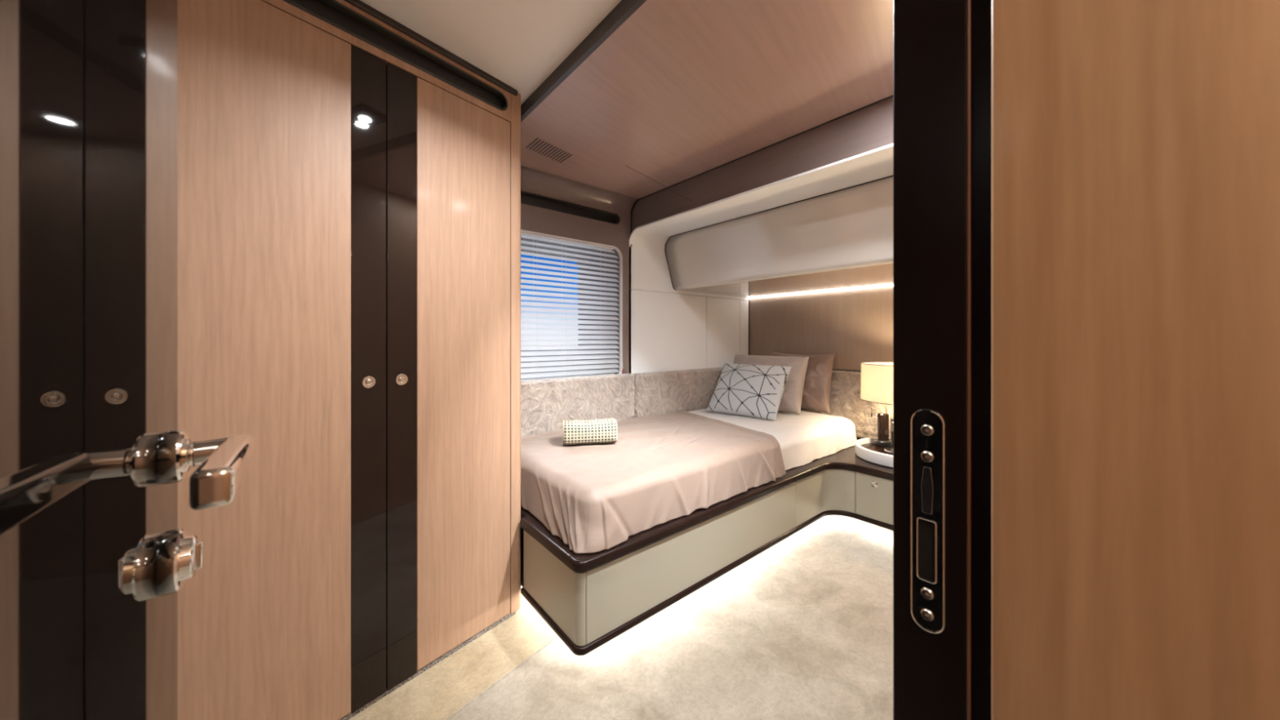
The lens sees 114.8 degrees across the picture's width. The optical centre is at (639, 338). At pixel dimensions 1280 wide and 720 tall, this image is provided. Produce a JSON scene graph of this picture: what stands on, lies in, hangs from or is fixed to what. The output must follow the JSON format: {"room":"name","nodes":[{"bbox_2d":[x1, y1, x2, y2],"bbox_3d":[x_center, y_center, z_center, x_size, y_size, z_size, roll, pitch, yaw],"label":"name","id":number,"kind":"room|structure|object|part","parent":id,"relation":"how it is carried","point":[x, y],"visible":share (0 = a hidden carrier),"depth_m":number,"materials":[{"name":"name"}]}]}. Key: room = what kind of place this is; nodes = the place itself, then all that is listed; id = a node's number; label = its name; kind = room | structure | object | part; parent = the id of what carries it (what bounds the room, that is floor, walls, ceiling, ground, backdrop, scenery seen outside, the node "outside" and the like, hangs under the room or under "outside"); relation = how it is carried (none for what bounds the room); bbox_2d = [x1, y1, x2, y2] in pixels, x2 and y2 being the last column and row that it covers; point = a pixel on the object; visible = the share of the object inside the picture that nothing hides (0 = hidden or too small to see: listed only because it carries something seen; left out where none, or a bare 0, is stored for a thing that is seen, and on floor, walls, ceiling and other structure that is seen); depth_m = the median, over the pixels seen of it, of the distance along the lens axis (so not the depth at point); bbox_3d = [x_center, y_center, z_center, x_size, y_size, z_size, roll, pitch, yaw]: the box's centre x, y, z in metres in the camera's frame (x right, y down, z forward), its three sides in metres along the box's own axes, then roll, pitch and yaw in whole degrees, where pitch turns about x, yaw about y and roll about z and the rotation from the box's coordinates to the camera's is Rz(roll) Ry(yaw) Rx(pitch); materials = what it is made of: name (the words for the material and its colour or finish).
{"room":"yacht cabin bedroom","nodes":[
{"label":"yacht cabin bedroom","id":0,"kind":"room"},
{"bbox_2d":[360,0,621,105],"bbox_3d":[-0.417,-0.995,0.043,2.015,0.060,4.000,0,0,-40],"label":"ceiling","id":1,"kind":"structure","parent":0,"point":[519,43],"depth_m":1.27,"materials":[{"name":"beige paint"}]},
{"bbox_2d":[520,165,638,373],"bbox_3d":[-0.481,0.080,2.394,1.130,2.000,0.138,0,0,-40],"label":"wall","id":2,"kind":"structure","parent":0,"point":[534,219],"depth_m":2.52,"materials":[{"name":"paint"}]},
{"bbox_2d":[520,190,620,224],"bbox_3d":[-0.497,-0.784,2.433,0.916,0.072,0.046,0,0,-40],"label":"air slot","id":3,"kind":"object","parent":2,"relation":"attached to","point":[526,199],"visible":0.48,"depth_m":2.50,"materials":[{"name":"black plastic"}]},
{"bbox_2d":[520,229,622,379],"bbox_3d":[-0.535,-0.162,2.539,0.874,0.883,0.259,0,0,-40],"label":"window","id":4,"kind":"structure","parent":2,"relation":"in","point":[617,252],"depth_m":2.72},
{"bbox_3d":[-0.665,-0.225,2.595,0.627,0.600,0.006,0,0,-40],"label":"pane","id":5,"kind":"part","parent":4,"relation":"part of","materials":[{"name":"clear glass"}]},
{"bbox_2d":[520,231,623,381],"bbox_3d":[-0.460,-0.161,2.461,0.868,0.870,0.074,0,0,-40],"label":"blind","id":6,"kind":"object","parent":4,"relation":"attached to","point":[562,305],"visible":0.59,"depth_m":2.49,"materials":[{"name":"white plastic"}]},
{"bbox_3d":[-0.421,-0.160,2.509,0.471,0.850,0.049,0,0,-40],"label":"ladder cord","id":7,"kind":"part","parent":6,"relation":"part of","materials":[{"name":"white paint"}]},
{"bbox_2d":[520,373,634,436],"bbox_3d":[-0.436,0.464,2.392,0.998,0.465,0.093,0,0,-40],"label":"panel","id":8,"kind":"object","parent":2,"relation":"attached to","point":[545,403],"visible":0.49,"depth_m":2.38,"materials":[{"name":"fabric"}]},
{"bbox_2d":[520,0,646,121],"bbox_3d":[-0.154,-0.947,1.304,0.018,0.057,2.000,0,0,-40],"label":"trim","id":9,"kind":"structure","parent":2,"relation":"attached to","point":[624,9],"depth_m":1.33,"materials":[{"name":"grey"}]},
{"bbox_2d":[628,288,706,373],"bbox_3d":[0.223,-0.026,3.014,0.786,0.612,0.012,0,0,-40],"label":"wall panel","id":10,"kind":"object","parent":2,"relation":"attached to","point":[668,331],"visible":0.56,"depth_m":2.98,"materials":[{"name":"white leather"}]},
{"bbox_2d":[632,367,723,417],"bbox_3d":[0.471,0.467,3.150,1.360,0.461,0.093,0,0,-40],"label":"panel","id":11,"kind":"object","parent":2,"relation":"attached to","point":[656,393],"visible":0.3,"depth_m":2.91,"materials":[{"name":"fabric"}]},
{"bbox_2d":[631,288,749,355],"bbox_3d":[0.445,0.160,3.211,1.380,1.840,0.032,0,0,-40],"label":"trim","id":12,"kind":"structure","parent":2,"relation":"attached to","point":[632,289],"depth_m":3.62,"materials":[{"name":"black"}]},
{"bbox_2d":[348,515,893,719],"bbox_3d":[0.461,1.103,0.906,4.470,0.054,4.200,0,0,-40],"label":"floor","id":13,"kind":"structure","parent":0,"point":[802,628],"depth_m":1.38,"materials":[{"name":"carpet"}]},
{"bbox_2d":[177,0,520,719],"bbox_3d":[-1.113,0.058,1.281,1.434,2.045,0.929,0,0,-40],"label":"wardrobe","id":14,"kind":"object","parent":13,"relation":"on","point":[349,182],"visible":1,"depth_m":1.14,"materials":[{"name":"brown wood"}]},
{"bbox_3d":[-0.930,0.113,1.030,0.020,1.892,0.343,0,0,37],"label":"door","id":15,"kind":"part","parent":14,"relation":"part of","materials":[{"name":"brown wood"}]},
{"bbox_3d":[-0.790,0.127,1.194,0.004,0.036,0.036,0,0,37],"label":"knob","id":16,"kind":"part","parent":14,"relation":"part of","materials":[{"name":"silver metal"}]},
{"bbox_3d":[-0.899,-0.900,1.072,0.022,0.129,1.296,0,0,37],"label":"header panel","id":17,"kind":"part","parent":14,"relation":"part of","materials":[{"name":"brown wood"}]},
{"bbox_3d":[-0.736,0.127,1.266,0.004,0.036,0.036,0,0,37],"label":"knob","id":18,"kind":"part","parent":14,"relation":"part of","materials":[{"name":"silver metal"}]},
{"bbox_3d":[-0.893,1.072,1.083,0.014,0.016,1.320,0,0,37],"label":"skirting","id":19,"kind":"part","parent":14,"relation":"part of","materials":[{"name":"beige wood"}]},
{"bbox_3d":[-0.882,-0.956,1.075,0.022,0.019,1.320,0,0,37],"label":"moulding","id":20,"kind":"part","parent":14,"relation":"part of","materials":[{"name":"brown wood"}]},
{"bbox_3d":[-0.613,0.113,1.448,0.020,1.892,0.346,0,0,37],"label":"door","id":21,"kind":"part","parent":14,"relation":"part of","materials":[{"name":"brown wood"}]},
{"bbox_3d":[-0.680,0.051,1.838,0.056,2.031,0.625,0,0,-40],"label":"corner post","id":22,"kind":"part","parent":14,"relation":"part of","materials":[{"name":"brown wood"}]},
{"bbox_2d":[520,469,893,655],"bbox_3d":[0.688,0.911,2.014,2.302,0.338,1.890,0,0,-40],"label":"platform","id":23,"kind":"object","parent":13,"relation":"on","point":[587,611],"visible":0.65,"depth_m":1.55,"materials":[{"name":"beige leather"}]},
{"bbox_3d":[-0.312,0.858,1.452,0.029,0.232,0.410,0,0,-40],"label":"panel","id":24,"kind":"part","parent":23,"relation":"part of","materials":[{"name":"beige leather"}]},
{"bbox_3d":[0.310,0.858,1.716,1.266,0.232,0.018,0,0,-40],"label":"panel","id":25,"kind":"part","parent":23,"relation":"part of","materials":[{"name":"beige leather"}]},
{"bbox_2d":[520,439,893,573],"bbox_3d":[0.696,0.722,2.021,2.329,0.040,1.890,0,0,-40],"label":"ledge","id":26,"kind":"object","parent":23,"relation":"on","point":[846,459],"visible":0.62,"depth_m":1.61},
{"bbox_2d":[687,408,857,470],"bbox_3d":[0.386,0.612,2.415,2.150,0.177,0.912,0,0,-40],"label":"mattress","id":27,"kind":"object","parent":26,"relation":"on","point":[806,437],"visible":0.2,"depth_m":2.49,"materials":[{"name":"white fabric"}]},
{"bbox_2d":[520,409,786,553],"bbox_3d":[0.052,0.602,2.104,1.399,0.196,0.955,0,0,-40],"label":"coverlet","id":28,"kind":"object","parent":27,"relation":"on","point":[661,468],"visible":0.8,"depth_m":1.70,"materials":[{"name":"beige fabric"}]},
{"bbox_2d":[562,417,617,444],"bbox_3d":[-0.248,0.455,2.011,0.260,0.109,0.140,0,0,-11],"label":"towel","id":29,"kind":"object","parent":28,"relation":"on","point":[605,430],"visible":1,"depth_m":1.95,"materials":[{"name":"white fabric"}]},
{"bbox_2d":[706,363,791,420],"bbox_3d":[0.751,0.356,2.857,0.524,0.332,0.274,0,0,42],"label":"cushion","id":30,"kind":"object","parent":27,"relation":"on","point":[756,391],"visible":1,"depth_m":2.78,"materials":[{"name":"white fabric"}]},
{"bbox_2d":[733,354,808,414],"bbox_3d":[0.928,0.324,3.046,0.244,0.388,0.600,0,0,-45],"label":"pillow","id":31,"kind":"object","parent":27,"relation":"on","point":[792,397],"visible":0.41,"depth_m":2.86,"materials":[{"name":"beige fabric"}]},
{"bbox_2d":[772,351,835,413],"bbox_3d":[1.189,0.314,3.058,0.191,0.412,0.506,0,0,-33],"label":"pillow","id":32,"kind":"object","parent":27,"relation":"on","point":[816,388],"visible":0.49,"depth_m":2.90,"materials":[{"name":"brown fabric"}]},
{"bbox_2d":[854,437,893,467],"bbox_3d":[1.532,0.668,2.393,0.490,0.066,0.490,0,0,-40],"label":"tray","id":33,"kind":"object","parent":26,"relation":"on","point":[865,449],"visible":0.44,"depth_m":2.36,"materials":[{"name":"white paint"}]},
{"bbox_2d":[860,361,893,453],"bbox_3d":[1.520,0.407,2.400,0.404,0.517,0.404,0,0,-40],"label":"table lamp","id":34,"kind":"object","parent":33,"relation":"on","point":[877,377],"visible":0.41,"depth_m":2.33,"materials":[{"name":"beige fabric"}]},
{"bbox_3d":[1.520,0.364,2.400,0.403,0.004,0.403,0,0,-32],"label":"shade trim","id":35,"kind":"part","parent":34,"relation":"part of","materials":[{"name":"grey fabric"}]},
{"bbox_3d":[1.520,0.257,2.400,0.400,0.214,0.400,0,0,-40],"label":"lamp shade","id":36,"kind":"part","parent":34,"relation":"part of","materials":[{"name":"white fabric"}]},
{"bbox_3d":[1.520,0.150,2.400,0.397,0.004,0.397,0,0,18],"label":"shade trim","id":37,"kind":"part","parent":34,"relation":"part of","materials":[{"name":"grey fabric"}]},
{"bbox_3d":[1.520,0.515,2.400,0.156,0.300,0.156,0,0,-40],"label":"stem","id":38,"kind":"part","parent":34,"relation":"part of","materials":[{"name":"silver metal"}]},
{"bbox_3d":[1.532,0.666,2.393,0.447,0.002,0.447,0,0,7],"label":"plate","id":39,"kind":"part","parent":33,"relation":"part of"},
{"bbox_2d":[874,413,892,447],"bbox_3d":[1.510,0.565,2.544,0.099,0.200,0.099,0,0,-40],"label":"lamp base","id":40,"kind":"object","parent":33,"relation":"on","point":[882,440],"visible":1,"depth_m":2.53,"materials":[{"name":"black"}]},
{"bbox_2d":[889,418,893,445],"bbox_3d":[1.588,0.582,2.545,0.054,0.164,0.035,0,0,20],"label":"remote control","id":41,"kind":"object","parent":33,"relation":"on","point":[891,420],"visible":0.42,"depth_m":2.54,"materials":[{"name":"black"}]},
{"bbox_3d":[0.986,0.858,2.250,0.449,0.233,0.105,0,0,-23],"label":"corner panel","id":42,"kind":"part","parent":23,"relation":"part of","materials":[{"name":"beige leather"}]},
{"bbox_2d":[855,471,893,524],"bbox_3d":[1.468,0.858,1.969,0.022,0.232,0.822,0,0,-40],"label":"drawer","id":43,"kind":"object","parent":23,"relation":"on","point":[873,495],"visible":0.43,"depth_m":2.20,"materials":[{"name":"beige leather"}]},
{"bbox_3d":[1.261,0.786,2.202,0.004,0.036,0.036,0,0,-40],"label":"knob","id":44,"kind":"part","parent":43,"relation":"part of","materials":[{"name":"silver metal"}]},
{"bbox_2d":[520,0,893,199],"bbox_3d":[0.748,-0.945,2.136,2.453,0.050,2.220,0,0,-40],"label":"ceiling","id":45,"kind":"structure","parent":0,"point":[682,90],"depth_m":1.49,"materials":[{"name":"brown wood"}]},
{"bbox_2d":[525,137,572,163],"bbox_3d":[-0.444,-0.920,2.013,0.120,0.002,0.244,0,0,37],"label":"ceiling vent","id":46,"kind":"object","parent":45,"relation":"in","point":[537,138],"visible":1,"depth_m":2.00,"materials":[{"name":"black metal"}]},
{"bbox_2d":[631,97,893,231],"bbox_3d":[0.625,-0.771,1.974,0.020,0.302,2.110,0,0,-40],"label":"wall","id":47,"kind":"structure","parent":0,"point":[869,128],"depth_m":1.92,"materials":[{"name":"paint"}]},
{"bbox_2d":[626,165,690,200],"bbox_3d":[0.080,-0.855,2.303,0.396,0.135,0.208,0,0,-40],"label":"trim","id":48,"kind":"structure","parent":47,"relation":"attached to","point":[627,166],"depth_m":2.37,"materials":[{"name":"black"}]},
{"bbox_2d":[631,94,893,246],"bbox_3d":[0.607,-0.782,1.973,0.010,0.325,2.130,0,0,-40],"label":"trim","id":49,"kind":"structure","parent":47,"relation":"attached to","point":[888,97],"depth_m":1.97,"materials":[{"name":"black"}]},
{"bbox_2d":[749,286,893,370],"bbox_3d":[1.659,-0.268,2.842,0.050,1.005,2.135,0,0,-40],"label":"wall","id":50,"kind":"structure","parent":0,"point":[855,326],"depth_m":3.08,"materials":[{"name":"brown wood"}]},
{"bbox_2d":[706,297,739,368],"bbox_3d":[0.695,-0.026,3.409,0.430,0.612,0.012,0,0,-40],"label":"wall panel","id":51,"kind":"object","parent":50,"relation":"attached to","point":[722,315],"visible":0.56,"depth_m":3.39,"materials":[{"name":"white leather"}]},
{"bbox_2d":[739,300,748,355],"bbox_3d":[0.910,-0.026,3.588,0.120,0.612,0.012,0,0,-40],"label":"wall panel","id":52,"kind":"object","parent":50,"relation":"attached to","point":[744,304],"visible":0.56,"depth_m":3.58,"materials":[{"name":"white leather"}]},
{"bbox_2d":[664,175,893,298],"bbox_3d":[1.203,-0.535,2.522,1.054,0.372,2.000,0,0,-40],"label":"upper cabinet","id":53,"kind":"object","parent":50,"relation":"attached to","point":[842,239],"depth_m":2.31,"materials":[{"name":"white"}]},
{"bbox_2d":[628,143,893,300],"bbox_3d":[1.085,-0.533,2.429,1.360,0.397,2.017,0,0,-40],"label":"overhead cabinet frame","id":54,"kind":"structure","parent":53,"relation":"attached to","point":[650,271],"depth_m":2.23,"materials":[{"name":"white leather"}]},
{"bbox_3d":[1.601,-0.353,2.856,0.015,0.008,1.991,0,0,-40],"label":"light strip","id":55,"kind":"part","parent":53,"relation":"part of","materials":[{"name":"white plastic"}]},
{"bbox_2d":[832,368,861,371],"bbox_3d":[1.616,0.233,2.852,0.005,0.006,1.985,0,0,-40],"label":"trim","id":56,"kind":"structure","parent":50,"relation":"attached to","point":[833,369],"depth_m":2.98,"materials":[{"name":"black"}]},
{"bbox_2d":[991,0,1279,719],"bbox_3d":[0.923,0.058,-0.287,0.150,2.045,1.776,0,0,-40],"label":"door","id":57,"kind":"structure","parent":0,"point":[1135,144],"depth_m":0.29,"materials":[{"name":"brown wood"}]},
{"bbox_3d":[1.660,0.659,2.842,0.048,0.842,2.135,0,0,-40],"label":"wall","id":58,"kind":"structure","parent":0,"visible":0},
{"bbox_2d":[800,369,893,438],"bbox_3d":[1.603,0.466,2.798,0.089,0.462,1.900,0,0,-40],"label":"panel","id":59,"kind":"object","parent":58,"relation":"attached to","point":[845,401],"visible":0.16,"depth_m":2.88,"materials":[{"name":"fabric"}]},
{"bbox_3d":[-0.455,0.058,-0.524,1.130,2.045,0.100,0,0,-40],"label":"wall","id":60,"kind":"structure","parent":0,"visible":0},
{"bbox_2d":[0,0,254,719],"bbox_3d":[-0.224,0.059,0.098,0.146,2.018,0.535,0,0,-35],"label":"door","id":61,"kind":"structure","parent":60,"relation":"in","point":[95,559],"depth_m":0.19,"materials":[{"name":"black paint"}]},
{"bbox_3d":[-0.330,0.084,0.292,0.014,0.036,0.036,0,0,-40],"label":"handle","id":62,"kind":"part","parent":61,"relation":"part of","materials":[{"name":"silver metal"}]},
{"bbox_3d":[-0.278,0.082,0.264,0.035,0.024,0.140,0,0,-40],"label":"lever","id":63,"kind":"part","parent":61,"relation":"part of","materials":[{"name":"silver metal"}]},
{"bbox_3d":[1.312,0.055,1.230,2.650,2.050,0.100,0,0,-40],"label":"wall","id":64,"kind":"structure","parent":0,"visible":0},
{"bbox_2d":[910,408,945,633],"bbox_3d":[0.275,0.172,0.390,0.010,0.211,0.028,0,0,-34],"label":"strike plate","id":65,"kind":"object","parent":64,"relation":"attached to","point":[927,427],"visible":1,"depth_m":0.39,"materials":[{"name":"grey metal"}]},
{"bbox_2d":[893,0,991,719],"bbox_3d":[0.287,0.058,0.385,0.014,2.045,0.084,0,0,-40],"label":"trim","id":66,"kind":"structure","parent":64,"relation":"attached to","point":[930,36],"depth_m":0.38,"materials":[{"name":"black wood"}]},
{"bbox_2d":[966,0,971,719],"bbox_3d":[0.294,0.058,0.366,0.003,2.045,0.003,0,0,-40],"label":"trim","id":67,"kind":"structure","parent":64,"relation":"attached to","point":[968,2],"depth_m":0.36,"materials":[{"name":"brown"}]}
]}

